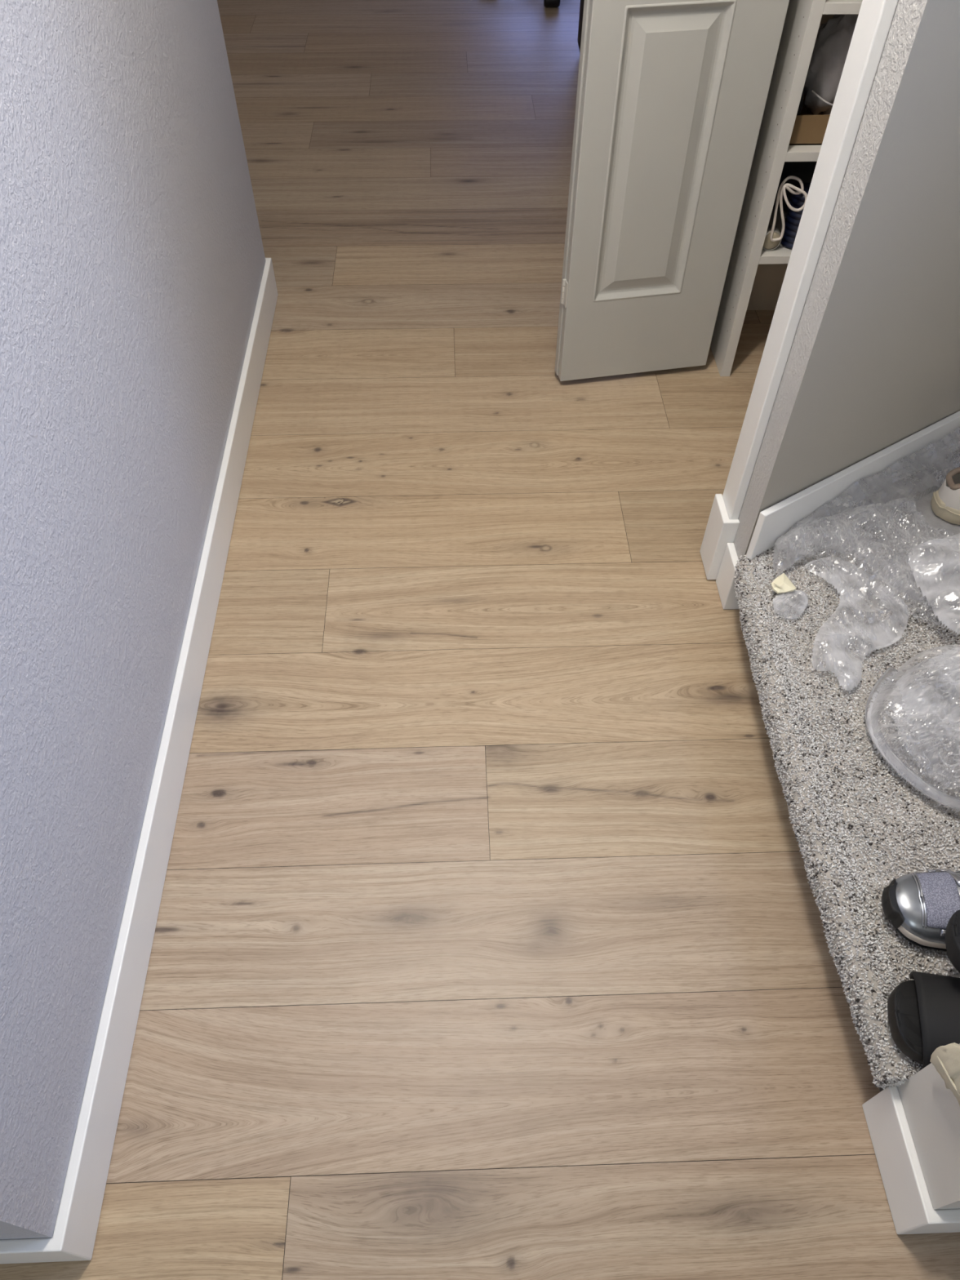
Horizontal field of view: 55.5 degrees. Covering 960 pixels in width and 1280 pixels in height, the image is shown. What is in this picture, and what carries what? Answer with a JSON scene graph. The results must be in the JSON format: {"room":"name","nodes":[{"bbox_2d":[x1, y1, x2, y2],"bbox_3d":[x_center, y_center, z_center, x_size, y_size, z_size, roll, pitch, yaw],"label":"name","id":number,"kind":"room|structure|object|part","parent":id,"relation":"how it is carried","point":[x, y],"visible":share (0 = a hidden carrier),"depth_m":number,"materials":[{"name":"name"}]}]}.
{"room":"hallway","nodes":[
{"label":"hallway","id":0,"kind":"room"},
{"bbox_2d":[0,0,265,1239],"bbox_3d":[-0.638,-0.861,1.023,0.136,2.440,2.363,-1,51,-1],"label":"wall","id":1,"kind":"structure","parent":0,"point":[132,258],"depth_m":1.31,"materials":[{"name":"grey paint"}]},
{"bbox_2d":[0,257,278,1263],"bbox_3d":[-0.644,-0.134,1.927,0.166,0.117,2.393,-1,51,-1],"label":"baseboard","id":2,"kind":"structure","parent":1,"relation":"attached to","point":[73,1238],"depth_m":1.49,"materials":[{"name":"paint"}]},
{"bbox_2d":[0,0,959,1279],"bbox_3d":[-0.499,-1.161,2.832,5.599,0.001,8.698,-1,51,-1],"label":"floor","id":3,"kind":"structure","parent":0,"point":[211,1092],"depth_m":1.66,"materials":[{"name":"brown wood"}]},
{"bbox_2d":[543,0,559,7],"bbox_3d":[0.341,-3.529,4.069,0.642,1.049,0.627,-1,51,-1],"label":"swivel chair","id":4,"kind":"object","parent":3,"relation":"on","point":[547,3],"visible":1,"depth_m":4.27,"materials":[{"name":"black plastic"}]},
{"bbox_2d":[577,0,584,53],"bbox_3d":[0.545,-2.696,3.670,0.280,0.624,0.280,-1,51,-1],"label":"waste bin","id":5,"kind":"object","parent":3,"relation":"on","point":[581,6],"visible":0.05,"depth_m":3.79,"materials":[{"name":"black plastic"}]},
{"bbox_2d":[710,0,862,376],"bbox_3d":[0.927,-1.537,1.731,0.549,2.200,0.320,-1,51,-1],"label":"shelving unit","id":6,"kind":"object","parent":3,"relation":"on","point":[803,17],"visible":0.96,"depth_m":2.09,"materials":[{"name":"wood"}]},
{"bbox_2d":[762,225,782,250],"bbox_3d":[0.705,-0.977,2.219,0.051,0.051,0.028,-1,51,-1],"label":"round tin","id":7,"kind":"object","parent":6,"relation":"on","point":[768,245],"visible":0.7,"depth_m":2.21,"materials":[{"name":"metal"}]},
{"bbox_3d":[0.706,-0.967,2.211,0.044,0.044,0.002,-1,51,-1],"label":"lid","id":8,"kind":"part","parent":7,"relation":"part of","materials":[{"name":"beige metal"}]},
{"bbox_2d":[758,206,791,264],"bbox_3d":[0.927,-1.054,2.330,0.504,0.020,0.318,-1,51,-1],"label":"shelf","id":9,"kind":"object","parent":6,"relation":"attached to","point":[781,254],"depth_m":2.23,"materials":[{"name":"wood"}]},
{"bbox_2d":[773,161,817,212],"bbox_3d":[0.814,-1.154,2.280,0.213,0.174,0.154,-1,51,-1],"label":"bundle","id":10,"kind":"object","parent":6,"relation":"on","point":[804,171],"visible":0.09,"depth_m":2.22,"materials":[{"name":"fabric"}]},
{"bbox_2d":[780,182,810,248],"bbox_3d":[0.778,-1.023,2.203,0.076,0.136,0.076,-1,51,-1],"label":"ribbed sleeve","id":11,"kind":"object","parent":6,"relation":"on","point":[793,219],"visible":0.37,"depth_m":2.19,"materials":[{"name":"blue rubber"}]},
{"bbox_2d":[769,175,807,241],"bbox_3d":[0.726,-1.010,2.151,0.068,0.149,0.038,-1,51,-1],"label":"cord","id":12,"kind":"object","parent":11,"relation":"hanging from","point":[781,191],"visible":0.98,"depth_m":2.12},
{"bbox_2d":[784,145,821,161],"bbox_3d":[0.928,-1.206,2.141,0.504,0.020,0.318,-1,51,-1],"label":"shelf","id":13,"kind":"object","parent":6,"relation":"attached to","point":[792,153],"depth_m":2.04,"materials":[{"name":"wood"}]},
{"bbox_2d":[788,93,830,145],"bbox_3d":[0.846,-1.228,2.105,0.330,0.062,0.243,-1,51,-1],"label":"cardboard box","id":14,"kind":"object","parent":6,"relation":"on","point":[809,129],"visible":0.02,"depth_m":2.03,"materials":[{"name":"brown cardboard"}]},
{"bbox_2d":[796,87,804,115],"bbox_3d":[0.707,-1.235,2.071,0.038,0.102,0.145,-1,51,-1],"label":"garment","id":15,"kind":"object","parent":14,"relation":"in","point":[800,107],"visible":0.07,"depth_m":2.03,"materials":[{"name":"fabric"}]},
{"bbox_2d":[804,14,858,115],"bbox_3d":[0.811,-1.276,2.029,0.178,0.222,0.171,-1,51,-1],"label":"crumpled bag","id":16,"kind":"object","parent":14,"relation":"in","point":[833,38],"visible":0.51,"depth_m":1.99,"materials":[{"name":"grey plastic"}]},
{"bbox_2d":[822,0,862,14],"bbox_3d":[0.930,-1.384,1.920,0.504,0.020,0.318,-1,51,-1],"label":"shelf","id":17,"kind":"object","parent":6,"relation":"attached to","point":[828,6],"depth_m":1.81,"materials":[{"name":"wood"}]},
{"bbox_2d":[746,14,834,310],"bbox_3d":[0.891,-1.576,1.609,0.765,2.440,0.510,-1,51,-1],"label":"wall","id":18,"kind":"structure","parent":0,"point":[769,278],"depth_m":2.63,"materials":[{"name":"paint"}]},
{"bbox_2d":[554,0,789,381],"bbox_3d":[0.409,-1.373,1.686,0.416,2.020,0.063,-8,52,-7],"label":"door","id":19,"kind":"structure","parent":18,"relation":"in","point":[672,95],"depth_m":2.04,"materials":[{"name":"paint"}]},
{"bbox_2d":[722,0,897,519],"bbox_3d":[0.512,-1.153,1.458,0.019,2.140,0.883,-1,51,-1],"label":"trim","id":20,"kind":"structure","parent":18,"relation":"attached to","point":[875,17],"depth_m":1.42,"materials":[{"name":"paint"}]},
{"bbox_2d":[733,0,959,559],"bbox_3d":[1.201,-1.235,1.336,1.666,2.440,0.185,-28,57,-21],"label":"wall","id":21,"kind":"structure","parent":0,"point":[873,362],"depth_m":1.48,"materials":[{"name":"grey paint"}]},
{"bbox_2d":[699,493,739,579],"bbox_3d":[0.514,-0.221,1.965,0.034,0.173,0.089,-1,51,-1],"label":"baseboard","id":22,"kind":"structure","parent":21,"relation":"attached to","point":[720,531],"depth_m":1.93,"materials":[{"name":"paint"}]},
{"bbox_2d":[715,542,738,609],"bbox_3d":[0.594,-0.136,1.935,0.150,0.120,0.083,-1,51,-1],"label":"baseboard","id":23,"kind":"structure","parent":21,"relation":"attached to","point":[725,581],"depth_m":1.92,"materials":[{"name":"paint"}]},
{"bbox_2d":[745,410,959,559],"bbox_3d":[1.190,-0.524,2.063,1.550,0.136,0.014,-27,56,-20],"label":"baseboard","id":24,"kind":"structure","parent":21,"relation":"attached to","point":[843,489],"depth_m":1.87,"materials":[{"name":"paint"}]},
{"bbox_2d":[733,448,959,1089],"bbox_3d":[1.199,-0.099,1.820,1.408,0.071,1.779,-1,51,-1],"label":"carpet","id":25,"kind":"structure","parent":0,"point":[883,828],"depth_m":1.55,"materials":[{"name":"grey carpet"}]},
{"bbox_2d":[771,573,795,593],"bbox_3d":[0.579,-0.110,1.752,0.044,0.013,0.045,-14,53,-12],"label":"paper tag","id":26,"kind":"object","parent":25,"relation":"on","point":[782,584],"visible":1,"depth_m":1.75,"materials":[{"name":"beige paper"}]},
{"bbox_2d":[772,590,808,617],"bbox_3d":[0.593,-0.071,1.731,0.070,0.019,0.072,-1,51,-1],"label":"plastic wrapper","id":27,"kind":"object","parent":25,"relation":"on","point":[783,598],"visible":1,"depth_m":1.73,"materials":[{"name":"clear plastic"}]},
{"bbox_2d":[772,432,959,690],"bbox_3d":[0.907,-0.182,1.786,0.806,0.082,0.455,-24,55,-18],"label":"plastic bag","id":28,"kind":"object","parent":25,"relation":"on","point":[927,571],"visible":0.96,"depth_m":1.73,"materials":[{"name":"clear plastic"}]},
{"bbox_2d":[930,466,959,524],"bbox_3d":[1.071,-0.290,1.826,0.306,0.090,0.124,1,51,0],"label":"sneaker","id":29,"kind":"object","parent":28,"relation":"on","point":[945,501],"visible":1,"depth_m":1.82,"materials":[{"name":"leather"}]},
{"bbox_2d":[864,644,959,810],"bbox_3d":[0.806,0.105,1.543,0.267,0.093,0.384,18,53,13],"label":"plastic lid","id":30,"kind":"object","parent":25,"relation":"on","point":[908,703],"visible":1,"depth_m":1.53,"materials":[{"name":"clear plastic"}]},
{"bbox_2d":[881,868,959,951],"bbox_3d":[0.743,0.386,1.322,0.299,0.093,0.116,5,51,4],"label":"sneaker","id":31,"kind":"object","parent":25,"relation":"on","point":[920,906],"visible":0.9,"depth_m":1.32,"materials":[{"name":"silver metallic synthetic"},{"name":"grey mesh fabric"},{"name":"black rubber"}]},
{"bbox_3d":[0.664,0.372,1.318,0.047,0.023,0.087,5,51,4],"label":"panel","id":32,"kind":"part","parent":31,"relation":"part of","materials":[{"name":"grey fabric"}]},
{"bbox_2d":[945,910,959,973],"bbox_3d":[0.754,0.432,1.189,0.272,0.098,0.132,19,53,14],"label":"slide","id":33,"kind":"object","parent":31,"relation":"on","point":[952,932],"visible":1,"depth_m":1.21,"materials":[{"name":"black plastic"}]},
{"bbox_2d":[887,971,959,1070],"bbox_3d":[0.694,0.521,1.222,0.272,0.078,0.133,8,52,6],"label":"slide","id":34,"kind":"object","parent":25,"relation":"on","point":[923,1011],"visible":0.9,"depth_m":1.22,"materials":[{"name":"plastic"}]},
{"bbox_2d":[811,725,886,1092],"bbox_3d":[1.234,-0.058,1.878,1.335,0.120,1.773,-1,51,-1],"label":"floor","id":35,"kind":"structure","parent":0,"point":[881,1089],"depth_m":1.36,"materials":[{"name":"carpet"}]},
{"bbox_2d":[897,1043,959,1209],"bbox_3d":[1.262,-0.036,0.371,1.356,2.440,0.146,-1,51,-1],"label":"wall","id":36,"kind":"structure","parent":0,"point":[931,1109],"depth_m":1.16,"materials":[{"name":"grey paint"}]},
{"bbox_2d":[862,1085,959,1234],"bbox_3d":[1.251,0.698,1.272,1.368,0.114,0.162,-1,51,-1],"label":"baseboard","id":37,"kind":"structure","parent":36,"relation":"attached to","point":[913,1212],"depth_m":1.24,"materials":[{"name":"paint"}]},
{"bbox_3d":[0.570,0.322,0.791,0.029,0.016,0.006,-1,51,-1],"label":"wall hook","id":38,"kind":"object","parent":36,"relation":"attached to","visible":0},
{"bbox_2d":[929,1042,959,1106],"bbox_3d":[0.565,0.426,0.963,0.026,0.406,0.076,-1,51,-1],"label":"shoe","id":39,"kind":"object","parent":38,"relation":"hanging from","point":[945,1059],"visible":1,"depth_m":1.08,"materials":[{"name":"beige fabric"}]}
]}

